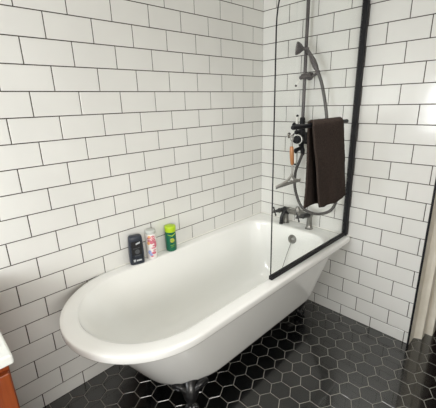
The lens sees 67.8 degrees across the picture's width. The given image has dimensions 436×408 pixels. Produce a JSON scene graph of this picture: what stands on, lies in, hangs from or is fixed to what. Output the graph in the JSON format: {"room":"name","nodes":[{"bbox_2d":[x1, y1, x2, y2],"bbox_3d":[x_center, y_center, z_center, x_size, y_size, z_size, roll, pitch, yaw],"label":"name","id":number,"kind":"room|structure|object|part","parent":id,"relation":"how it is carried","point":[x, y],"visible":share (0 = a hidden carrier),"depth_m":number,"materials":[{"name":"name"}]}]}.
{"room":"bathroom","nodes":[
{"label":"bathroom","id":0,"kind":"room"},
{"bbox_2d":[0,0,262,407],"bbox_3d":[-0.907,-0.139,1.357,3.350,2.400,0.100,-18,23,-41],"label":"wall","id":1,"kind":"structure","parent":0,"point":[119,119],"depth_m":1.61,"materials":[{"name":"white tile"}]},
{"bbox_2d":[114,212,350,268],"bbox_3d":[0.148,0.278,1.932,1.271,0.008,0.744,-18,23,-41],"label":"trim","id":2,"kind":"structure","parent":1,"relation":"attached to","point":[258,212],"depth_m":2.23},
{"bbox_2d":[43,300,435,407],"bbox_3d":[0.503,1.150,1.261,4.940,0.080,2.700,-18,23,-41],"label":"floor","id":3,"kind":"structure","parent":0,"point":[322,357],"depth_m":1.79,"materials":[{"name":"black tile"}]},
{"bbox_2d":[0,331,19,407],"bbox_3d":[-1.034,0.825,0.969,0.757,0.800,0.630,-18,23,-41],"label":"vanity cabinet","id":4,"kind":"object","parent":3,"relation":"on","point":[8,396],"visible":1,"depth_m":0.91,"materials":[{"name":"red wood"}]},
{"bbox_2d":[0,331,13,368],"bbox_3d":[-1.052,0.456,0.862,0.757,0.032,0.609,-18,23,-41],"label":"countertop","id":5,"kind":"structure","parent":4,"relation":"on","point":[6,358],"depth_m":0.90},
{"bbox_3d":[-0.709,0.823,0.894,0.357,0.650,0.021,-18,23,-41],"label":"door","id":6,"kind":"part","parent":4,"relation":"part of","materials":[{"name":"red wood"}]},
{"bbox_2d":[59,213,349,407],"bbox_3d":[0.014,0.611,1.886,1.664,0.604,0.743,-18,23,-41],"label":"bathtub","id":7,"kind":"object","parent":3,"relation":"on","point":[176,318],"visible":0.97,"depth_m":1.79,"materials":[{"name":"white ceramic"}]},
{"bbox_2d":[128,234,144,264],"bbox_3d":[-0.454,0.251,1.794,0.081,0.167,0.045,-10,19,-25],"label":"bottle","id":8,"kind":"object","parent":7,"relation":"on","point":[135,243],"visible":1,"depth_m":1.77,"materials":[{"name":"black plastic"}]},
{"bbox_2d":[145,228,157,258],"bbox_3d":[-0.382,0.226,1.859,0.063,0.172,0.065,-18,23,-41],"label":"wash bottle","id":9,"kind":"object","parent":7,"relation":"on","point":[150,235],"visible":1,"depth_m":1.83,"materials":[{"name":"white plastic"}]},
{"bbox_2d":[164,224,176,250],"bbox_3d":[-0.284,0.202,1.952,0.067,0.157,0.067,-18,23,-41],"label":"shampoo bottle","id":10,"kind":"object","parent":7,"relation":"on","point":[170,229],"visible":1,"depth_m":1.93,"materials":[{"name":"green plastic"}]},
{"bbox_2d":[273,206,312,229],"bbox_3d":[0.517,0.089,2.270,0.125,0.138,0.289,-18,23,-41],"label":"tap","id":11,"kind":"object","parent":7,"relation":"on","point":[284,218],"visible":0.99,"depth_m":2.27,"materials":[{"name":"grey metal"}]},
{"bbox_3d":[0.443,0.043,2.323,0.096,0.042,0.040,-6,18,-13],"label":"handle","id":12,"kind":"part","parent":11,"relation":"part of","materials":[{"name":"black metal"}]},
{"bbox_3d":[0.475,0.091,2.323,0.078,0.093,0.031,-7,18,-17],"label":"spout","id":13,"kind":"part","parent":11,"relation":"part of","materials":[{"name":"black metal"}]},
{"bbox_3d":[0.576,0.080,2.191,0.096,0.042,0.040,-6,18,-13],"label":"handle","id":14,"kind":"part","parent":11,"relation":"part of","materials":[{"name":"black metal"}]},
{"bbox_2d":[269,0,369,279],"bbox_3d":[0.547,-0.411,1.618,0.793,1.476,0.094,-18,23,-41],"label":"screen","id":15,"kind":"object","parent":7,"relation":"on","point":[366,3],"visible":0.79,"depth_m":1.81,"materials":[{"name":"clear glass"}]},
{"bbox_2d":[276,132,300,188],"bbox_3d":[0.323,-0.203,1.476,0.196,0.239,0.032,-18,23,-41],"label":"squeegee","id":16,"kind":"object","parent":15,"relation":"hanging from","point":[289,135],"visible":1,"depth_m":1.48,"materials":[{"name":"silver metal"}]},
{"bbox_3d":[0.328,-0.092,1.508,0.196,0.008,0.002,-17,23,-41],"label":"rubber blade","id":17,"kind":"part","parent":16,"relation":"part of","materials":[{"name":"grey rubber"}]},
{"bbox_3d":[0.338,-0.221,1.481,0.026,0.086,0.020,-18,23,-41],"label":"handle","id":18,"kind":"part","parent":16,"relation":"part of","materials":[{"name":"orange wood"}]},
{"bbox_2d":[303,117,345,207],"bbox_3d":[0.539,-0.200,1.603,0.352,0.436,0.090,-18,23,-41],"label":"towel","id":19,"kind":"object","parent":15,"relation":"hanging from","point":[325,184],"visible":0.99,"depth_m":1.56,"materials":[{"name":"brown fabric"}]},
{"bbox_3d":[0.801,-0.503,1.889,0.030,1.476,0.030,-18,23,-41],"label":"wall post","id":20,"kind":"part","parent":15,"relation":"part of","materials":[{"name":"black metal"}]},
{"bbox_2d":[261,0,435,343],"bbox_3d":[0.758,-0.406,2.059,0.085,2.400,1.147,-18,23,-41],"label":"wall","id":21,"kind":"structure","parent":0,"point":[371,280],"depth_m":1.93,"materials":[{"name":"white tile"}]},
{"bbox_2d":[293,0,336,214],"bbox_3d":[0.617,-0.664,1.943,0.151,1.525,0.350,-18,23,-41],"label":"shower riser","id":22,"kind":"object","parent":21,"relation":"attached to","point":[300,139],"visible":0.8,"depth_m":2.05,"materials":[{"name":"grey metal"}]},
{"bbox_2d":[295,41,319,73],"bbox_3d":[0.528,-0.858,1.908,0.146,0.187,0.074,2,18,12],"label":"shower head","id":23,"kind":"object","parent":22,"relation":"on","point":[299,47],"visible":1,"depth_m":1.89,"materials":[{"name":"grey metal"}]},
{"bbox_2d":[407,181,435,344],"bbox_3d":[1.133,-0.285,1.634,0.014,2.400,0.010,-18,23,-41],"label":"trim","id":24,"kind":"structure","parent":21,"relation":"attached to","point":[434,192],"depth_m":1.82,"materials":[{"name":"black metal"}]},
{"bbox_3d":[1.642,-0.164,1.200,0.110,2.400,1.341,-18,23,-41],"label":"doorway","id":25,"kind":"structure","parent":0,"visible":0},
{"bbox_2d":[409,194,435,342],"bbox_3d":[1.522,-0.067,1.470,0.250,2.060,0.963,-18,23,-41],"label":"curtain","id":26,"kind":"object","parent":25,"relation":"attached to","point":[424,319],"depth_m":1.94,"materials":[{"name":"beige fabric"}]}
]}

